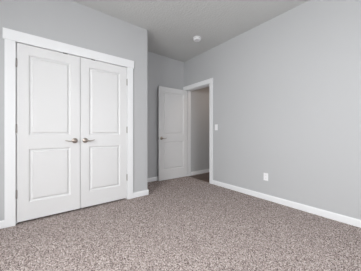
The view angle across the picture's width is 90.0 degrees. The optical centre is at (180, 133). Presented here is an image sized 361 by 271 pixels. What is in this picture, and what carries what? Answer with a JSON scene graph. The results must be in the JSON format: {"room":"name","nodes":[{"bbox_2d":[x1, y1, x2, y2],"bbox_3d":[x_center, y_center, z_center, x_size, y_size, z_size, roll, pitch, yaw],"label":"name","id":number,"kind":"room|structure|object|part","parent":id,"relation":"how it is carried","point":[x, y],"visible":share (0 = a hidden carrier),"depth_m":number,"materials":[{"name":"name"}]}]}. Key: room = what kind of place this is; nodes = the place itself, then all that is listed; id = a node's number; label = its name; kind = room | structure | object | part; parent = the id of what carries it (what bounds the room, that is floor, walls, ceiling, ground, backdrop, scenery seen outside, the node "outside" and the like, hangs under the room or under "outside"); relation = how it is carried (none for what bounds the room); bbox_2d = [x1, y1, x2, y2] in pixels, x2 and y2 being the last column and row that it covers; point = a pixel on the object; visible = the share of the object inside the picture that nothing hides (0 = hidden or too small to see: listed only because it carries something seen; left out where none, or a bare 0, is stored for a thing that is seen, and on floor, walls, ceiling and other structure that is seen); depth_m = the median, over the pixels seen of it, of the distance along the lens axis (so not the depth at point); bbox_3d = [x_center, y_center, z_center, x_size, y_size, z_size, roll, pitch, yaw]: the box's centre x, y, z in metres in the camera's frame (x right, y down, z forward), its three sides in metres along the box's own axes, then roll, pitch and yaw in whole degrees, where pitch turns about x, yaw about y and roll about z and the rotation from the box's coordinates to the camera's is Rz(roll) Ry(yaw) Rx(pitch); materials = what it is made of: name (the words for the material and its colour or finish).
{"room":"empty bedroom","nodes":[
{"label":"empty bedroom","id":0,"kind":"room"},
{"bbox_2d":[0,0,140,220],"bbox_3d":[-1.818,-0.349,2.100,2.898,2.743,0.115,0,0,-38],"label":"wall","id":1,"kind":"structure","parent":0,"point":[70,22],"depth_m":2.38,"materials":[{"name":"grey paint"}]},
{"bbox_2d":[0,220,3,228],"bbox_3d":[-2.414,0.981,1.559,1.292,0.083,0.011,0,0,-38],"label":"baseboard","id":2,"kind":"structure","parent":1,"relation":"attached to","point":[2,221],"depth_m":1.94,"materials":[{"name":"white paint"}]},
{"bbox_2d":[16,43,79,221],"bbox_3d":[-1.579,-0.011,2.194,0.635,2.018,0.100,0,0,-38],"label":"door","id":3,"kind":"structure","parent":1,"relation":"in","point":[48,81],"depth_m":2.18,"materials":[{"name":"white paint"}]},
{"bbox_2d":[3,27,133,227],"bbox_3d":[-1.358,-0.057,2.441,1.486,2.158,0.139,0,0,-38],"label":"door frame","id":4,"kind":"structure","parent":1,"relation":"attached to","point":[11,37],"depth_m":2.00,"materials":[{"name":"white paint"}]},
{"bbox_3d":[-1.866,0.002,1.978,0.088,2.040,0.018,0,0,-38],"label":"casing","id":5,"kind":"part","parent":4,"relation":"part of","materials":[{"name":"white paint"}]},
{"bbox_3d":[-1.323,-1.077,2.396,1.486,0.118,0.024,0,0,-38],"label":"head casing","id":6,"kind":"part","parent":4,"relation":"part of","materials":[{"name":"white paint"}]},
{"bbox_3d":[-0.783,0.002,2.817,0.088,2.040,0.018,0,0,-38],"label":"casing","id":7,"kind":"part","parent":4,"relation":"part of","materials":[{"name":"white paint"}]},
{"bbox_2d":[80,57,126,207],"bbox_3d":[-1.068,-0.011,2.590,0.645,2.018,0.100,0,0,-38],"label":"door","id":8,"kind":"structure","parent":1,"relation":"in","point":[103,86],"depth_m":2.58,"materials":[{"name":"white paint"}]},
{"bbox_2d":[133,190,148,197],"bbox_3d":[-0.642,0.981,2.931,0.274,0.083,0.011,0,0,-38],"label":"baseboard","id":9,"kind":"structure","parent":1,"relation":"attached to","point":[144,192],"depth_m":2.92,"materials":[{"name":"white paint"}]},
{"bbox_2d":[141,28,147,190],"bbox_3d":[-0.803,-0.349,3.251,0.115,2.743,0.692,0,0,-38],"label":"wall","id":10,"kind":"structure","parent":0,"point":[144,33],"depth_m":2.98,"materials":[{"name":"grey paint"}]},
{"bbox_2d":[148,51,183,177],"bbox_3d":[-1.662,-0.349,3.096,4.595,2.743,0.115,0,0,-38],"label":"wall","id":11,"kind":"structure","parent":0,"point":[163,71],"depth_m":3.91,"materials":[{"name":"grey paint"}]},
{"bbox_2d":[148,177,157,181],"bbox_3d":[-0.448,0.981,3.957,1.312,0.083,0.011,0,0,-38],"label":"baseboard","id":12,"kind":"structure","parent":11,"relation":"attached to","point":[152,178],"depth_m":3.84,"materials":[{"name":"white paint"}]},
{"bbox_2d":[71,0,308,61],"bbox_3d":[-0.353,-1.771,1.407,4.595,0.100,4.388,0,0,-38],"label":"ceiling","id":13,"kind":"structure","parent":0,"point":[171,25],"depth_m":2.66,"materials":[{"name":"grey paint"}]},
{"bbox_2d":[193,36,200,41],"bbox_3d":[0.298,-1.695,3.260,0.140,0.052,0.140,0,0,-38],"label":"smoke detector","id":14,"kind":"object","parent":13,"relation":"attached to","point":[195,38],"visible":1,"depth_m":3.22,"materials":[{"name":"white plastic"}]},
{"bbox_2d":[191,87,208,171],"bbox_3d":[0.732,-0.349,4.836,1.320,2.743,0.115,0,0,-38],"label":"wall","id":15,"kind":"structure","parent":0,"point":[200,97],"depth_m":4.59,"materials":[{"name":"grey paint"}]},
{"bbox_2d":[191,169,208,174],"bbox_3d":[0.778,0.981,4.793,1.300,0.083,0.011,0,0,-38],"label":"baseboard","id":16,"kind":"structure","parent":15,"relation":"attached to","point":[205,170],"depth_m":4.56,"materials":[{"name":"white paint"}]},
{"bbox_2d":[184,0,360,219],"bbox_3d":[1.445,-0.349,2.728,0.135,2.743,4.273,0,0,-38],"label":"wall","id":17,"kind":"structure","parent":0,"point":[287,88],"depth_m":2.49,"materials":[{"name":"grey paint"}]},
{"bbox_2d":[183,78,212,183],"bbox_3d":[0.422,-0.044,4.043,0.177,2.141,0.937,0,0,-38],"label":"door frame","id":18,"kind":"structure","parent":17,"relation":"attached to","point":[209,82],"depth_m":3.88,"materials":[{"name":"white paint"}]},
{"bbox_2d":[158,86,186,180],"bbox_3d":[-0.160,0.004,4.063,0.771,2.018,0.165,0,0,-35],"label":"door","id":19,"kind":"structure","parent":18,"relation":"attached to","point":[172,103],"depth_m":4.03,"materials":[{"name":"white paint"}]},
{"bbox_3d":[0.361,-1.067,3.997,0.024,0.097,0.937,0,0,-38],"label":"head casing","id":20,"kind":"part","parent":18,"relation":"part of","materials":[{"name":"white paint"}]},
{"bbox_3d":[0.622,0.002,3.664,0.018,2.040,0.080,0,0,-38],"label":"casing","id":21,"kind":"part","parent":18,"relation":"part of","materials":[{"name":"white paint"}]},
{"bbox_2d":[264,173,267,180],"bbox_3d":[1.313,0.670,2.780,0.008,0.116,0.072,0,0,-38],"label":"power outlet","id":22,"kind":"object","parent":17,"relation":"attached to","point":[265,174],"visible":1,"depth_m":2.77,"materials":[{"name":"white plastic"}]},
{"bbox_2d":[213,180,360,227],"bbox_3d":[1.637,0.981,2.360,0.011,0.083,3.226,0,0,-38],"label":"baseboard","id":23,"kind":"structure","parent":17,"relation":"attached to","point":[334,216],"depth_m":2.43,"materials":[{"name":"white paint"}]},
{"bbox_3d":[-0.407,1.107,1.366,4.460,0.130,4.388,0,0,-38],"label":"floor","id":24,"kind":"structure","parent":0,"visible":0},
{"bbox_2d":[0,176,360,270],"bbox_3d":[-0.361,1.026,1.401,4.345,0.012,4.158,0,0,-38],"label":"carpet","id":25,"kind":"structure","parent":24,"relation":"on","point":[185,223],"depth_m":1.79,"materials":[{"name":"grey carpet"}]}
]}

